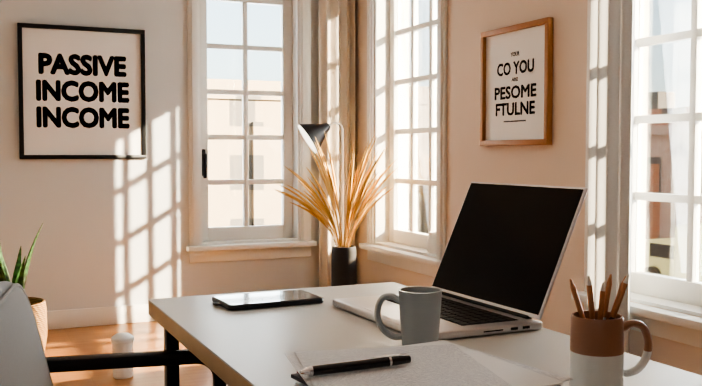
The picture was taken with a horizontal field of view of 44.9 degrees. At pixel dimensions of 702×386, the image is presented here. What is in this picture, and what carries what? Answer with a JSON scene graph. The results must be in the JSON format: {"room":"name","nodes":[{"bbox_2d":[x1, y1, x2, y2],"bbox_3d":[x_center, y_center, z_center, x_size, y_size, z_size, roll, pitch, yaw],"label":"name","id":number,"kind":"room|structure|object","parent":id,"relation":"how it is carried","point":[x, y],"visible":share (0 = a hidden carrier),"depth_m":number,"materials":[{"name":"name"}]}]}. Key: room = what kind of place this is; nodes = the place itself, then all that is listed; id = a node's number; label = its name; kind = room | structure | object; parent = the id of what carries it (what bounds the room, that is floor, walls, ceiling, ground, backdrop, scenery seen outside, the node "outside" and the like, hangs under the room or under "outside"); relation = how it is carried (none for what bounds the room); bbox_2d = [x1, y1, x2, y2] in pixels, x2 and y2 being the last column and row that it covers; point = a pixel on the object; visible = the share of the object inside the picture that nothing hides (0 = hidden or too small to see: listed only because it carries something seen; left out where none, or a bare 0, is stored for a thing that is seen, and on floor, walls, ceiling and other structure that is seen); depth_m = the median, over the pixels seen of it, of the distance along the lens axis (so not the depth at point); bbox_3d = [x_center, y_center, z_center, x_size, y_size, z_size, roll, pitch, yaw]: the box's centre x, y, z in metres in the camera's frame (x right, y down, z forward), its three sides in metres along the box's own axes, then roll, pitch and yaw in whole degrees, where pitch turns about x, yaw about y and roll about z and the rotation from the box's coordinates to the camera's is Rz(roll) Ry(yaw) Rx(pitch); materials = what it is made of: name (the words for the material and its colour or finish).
{"room":"office","nodes":[
{"label":"office","id":0,"kind":"room"},
{"bbox_2d":[45,321,227,385],"bbox_3d":[-0.644,1.021,1.486,5.300,0.100,7.900,-1,3,-24],"label":"floor","id":1,"kind":"structure","parent":0,"point":[148,336],"depth_m":4.48,"materials":[{"name":"brown wood"}]},
{"bbox_2d":[0,223,47,351],"bbox_3d":[-1.700,0.489,4.246,0.341,0.704,0.330,-1,3,-24],"label":"snake plant","id":2,"kind":"object","parent":1,"relation":"on","point":[38,305],"visible":0.4,"depth_m":4.25,"materials":[{"name":"green plant"}]},
{"bbox_2d":[0,281,225,385],"bbox_3d":[-0.386,0.565,1.358,0.435,0.825,0.566,-1,3,-14],"label":"chair","id":3,"kind":"object","parent":1,"relation":"on","point":[25,360],"visible":0.9,"depth_m":1.44,"materials":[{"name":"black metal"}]},
{"bbox_2d":[111,332,133,378],"bbox_3d":[-1.061,0.753,3.953,0.105,0.206,0.105,-1,3,-24],"label":"bin","id":4,"kind":"object","parent":1,"relation":"on","point":[122,342],"visible":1,"depth_m":3.91,"materials":[{"name":"white plastic"}]},
{"bbox_2d":[298,122,343,241],"bbox_3d":[-0.148,0.162,5.490,0.388,1.242,0.224,-1,3,-12],"label":"floor lamp","id":5,"kind":"object","parent":1,"relation":"on","point":[310,132],"visible":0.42,"depth_m":5.47,"materials":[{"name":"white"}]},
{"bbox_2d":[275,131,396,285],"bbox_3d":[-0.128,0.201,5.361,0.754,1.177,0.555,-1,3,-24],"label":"vase","id":6,"kind":"object","parent":1,"relation":"on","point":[343,265],"visible":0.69,"depth_m":5.29,"materials":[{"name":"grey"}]},
{"bbox_2d":[148,282,701,385],"bbox_3d":[0.062,0.606,1.390,0.565,0.740,1.080,-1,3,-24],"label":"desk","id":7,"kind":"object","parent":1,"relation":"on","point":[248,347],"visible":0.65,"depth_m":1.38,"materials":[{"name":"white wood"}]},
{"bbox_2d":[212,290,323,309],"bbox_3d":[-0.173,0.214,1.707,0.212,0.010,0.122,-1,3,-26],"label":"tablet","id":8,"kind":"object","parent":7,"relation":"on","point":[264,300],"visible":1,"depth_m":1.68,"materials":[{"name":"grey glass"}]},
{"bbox_2d":[374,286,441,345],"bbox_3d":[0.086,0.192,1.284,0.102,0.094,0.066,0,3,6],"label":"coffee mug","id":9,"kind":"object","parent":7,"relation":"on","point":[420,309],"visible":0.94,"depth_m":1.26,"materials":[{"name":"grey ceramic"}]},
{"bbox_2d":[284,340,572,385],"bbox_3d":[0.071,0.229,0.991,0.296,0.048,0.279,-1,3,-24],"label":"paper stack","id":10,"kind":"object","parent":7,"relation":"on","point":[440,363],"visible":0.94,"depth_m":0.99,"materials":[{"name":"white paper"}]},
{"bbox_2d":[300,353,410,376],"bbox_3d":[0.006,0.198,0.979,0.140,0.013,0.012,-1,3,-26],"label":"pen","id":11,"kind":"object","parent":10,"relation":"on","point":[377,362],"visible":0.96,"depth_m":0.97,"materials":[{"name":"black plastic"}]},
{"bbox_2d":[332,182,587,339],"bbox_3d":[0.187,0.106,1.570,0.326,0.239,0.360,-1,3,-25],"label":"laptop","id":12,"kind":"object","parent":7,"relation":"on","point":[501,260],"visible":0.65,"depth_m":1.57,"materials":[{"name":"silver metal"}]},
{"bbox_2d":[569,274,651,385],"bbox_3d":[0.322,0.174,1.050,0.101,0.152,0.065,0,3,0],"label":"cup","id":13,"kind":"object","parent":7,"relation":"on","point":[596,348],"visible":1,"depth_m":1.03,"materials":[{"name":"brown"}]},
{"bbox_2d":[0,0,318,310],"bbox_3d":[-2.215,-0.540,4.904,5.300,2.700,0.250,-1,3,-24],"label":"wall","id":14,"kind":"structure","parent":0,"point":[113,232],"depth_m":5.17,"materials":[{"name":"paint"}]},
{"bbox_2d":[17,23,145,158],"bbox_3d":[-1.583,-0.591,5.033,0.720,0.780,0.028,-1,3,-24],"label":"framed picture","id":15,"kind":"object","parent":14,"relation":"attached to","point":[81,93],"visible":1,"depth_m":5.03,"materials":[{"name":"black"}]},
{"bbox_2d":[47,304,154,329],"bbox_3d":[-2.174,0.759,4.838,4.770,0.110,0.016,-1,3,-24],"label":"baseboard","id":16,"kind":"structure","parent":14,"relation":"attached to","point":[83,317],"depth_m":5.11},
{"bbox_2d":[186,0,316,262],"bbox_3d":[-0.664,-0.481,5.518,0.860,1.825,0.230,-1,3,-24],"label":"window","id":17,"kind":"structure","parent":14,"relation":"in","point":[293,229],"depth_m":5.58,"materials":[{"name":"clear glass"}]},
{"bbox_2d":[319,0,354,286],"bbox_3d":[-0.551,-0.475,5.475,1.300,2.456,0.082,-1,3,-24],"label":"curtain","id":18,"kind":"object","parent":14,"relation":"hanging from","point":[336,60],"visible":0.54,"depth_m":5.66,"materials":[{"name":"fabric"}]},
{"bbox_2d":[355,0,701,375],"bbox_3d":[1.709,-0.420,2.342,0.250,2.700,7.650,-1,3,-24],"label":"wall","id":19,"kind":"structure","parent":0,"point":[560,160],"depth_m":4.09,"materials":[{"name":"paint"}]},
{"bbox_2d":[359,0,447,276],"bbox_3d":[0.366,-0.508,5.130,0.230,1.935,1.030,-1,3,-24],"label":"window","id":20,"kind":"structure","parent":19,"relation":"in","point":[407,212],"depth_m":5.31,"materials":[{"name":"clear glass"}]},
{"bbox_2d":[480,17,553,145],"bbox_3d":[0.780,-0.513,4.060,0.030,0.570,0.550,-1,3,-24],"label":"frame","id":21,"kind":"object","parent":19,"relation":"attached to","point":[516,84],"visible":1,"depth_m":4.04,"materials":[{"name":"brown wood"}]},
{"bbox_2d":[586,0,634,352],"bbox_3d":[1.232,-0.356,2.948,0.126,2.456,1.900,-1,3,-24],"label":"window curtain","id":22,"kind":"object","parent":19,"relation":"hanging from","point":[611,105],"visible":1,"depth_m":3.33,"materials":[{"name":"white fabric"}]},
{"bbox_2d":[571,0,701,347],"bbox_3d":[1.363,-0.405,2.917,0.230,1.935,1.570,-1,3,-24],"label":"window","id":23,"kind":"structure","parent":19,"relation":"in","point":[666,254],"depth_m":3.35,"materials":[{"name":"clear glass"}]},
{"label":"outside","id":24,"kind":"structure","parent":0,"visible":0},
{"bbox_3d":[3.284,3.788,28.968,150.000,0.200,130.000,-1,3,-24],"label":"ground","id":25,"kind":"structure","parent":24,"visible":0},
{"bbox_2d":[207,78,280,226],"bbox_3d":[-20.272,-2.038,43.273,59.500,10.100,16.600,-1,3,-24],"label":"building","id":26,"kind":"structure","parent":25,"relation":"on","point":[234,155],"depth_m":45.45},
{"bbox_2d":[700,129,701,222],"bbox_3d":[23.850,-0.204,25.488,16.330,8.100,53.028,-1,3,-19],"label":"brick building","id":27,"kind":"structure","parent":25,"relation":"on","point":[700,182],"depth_m":32.42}
]}

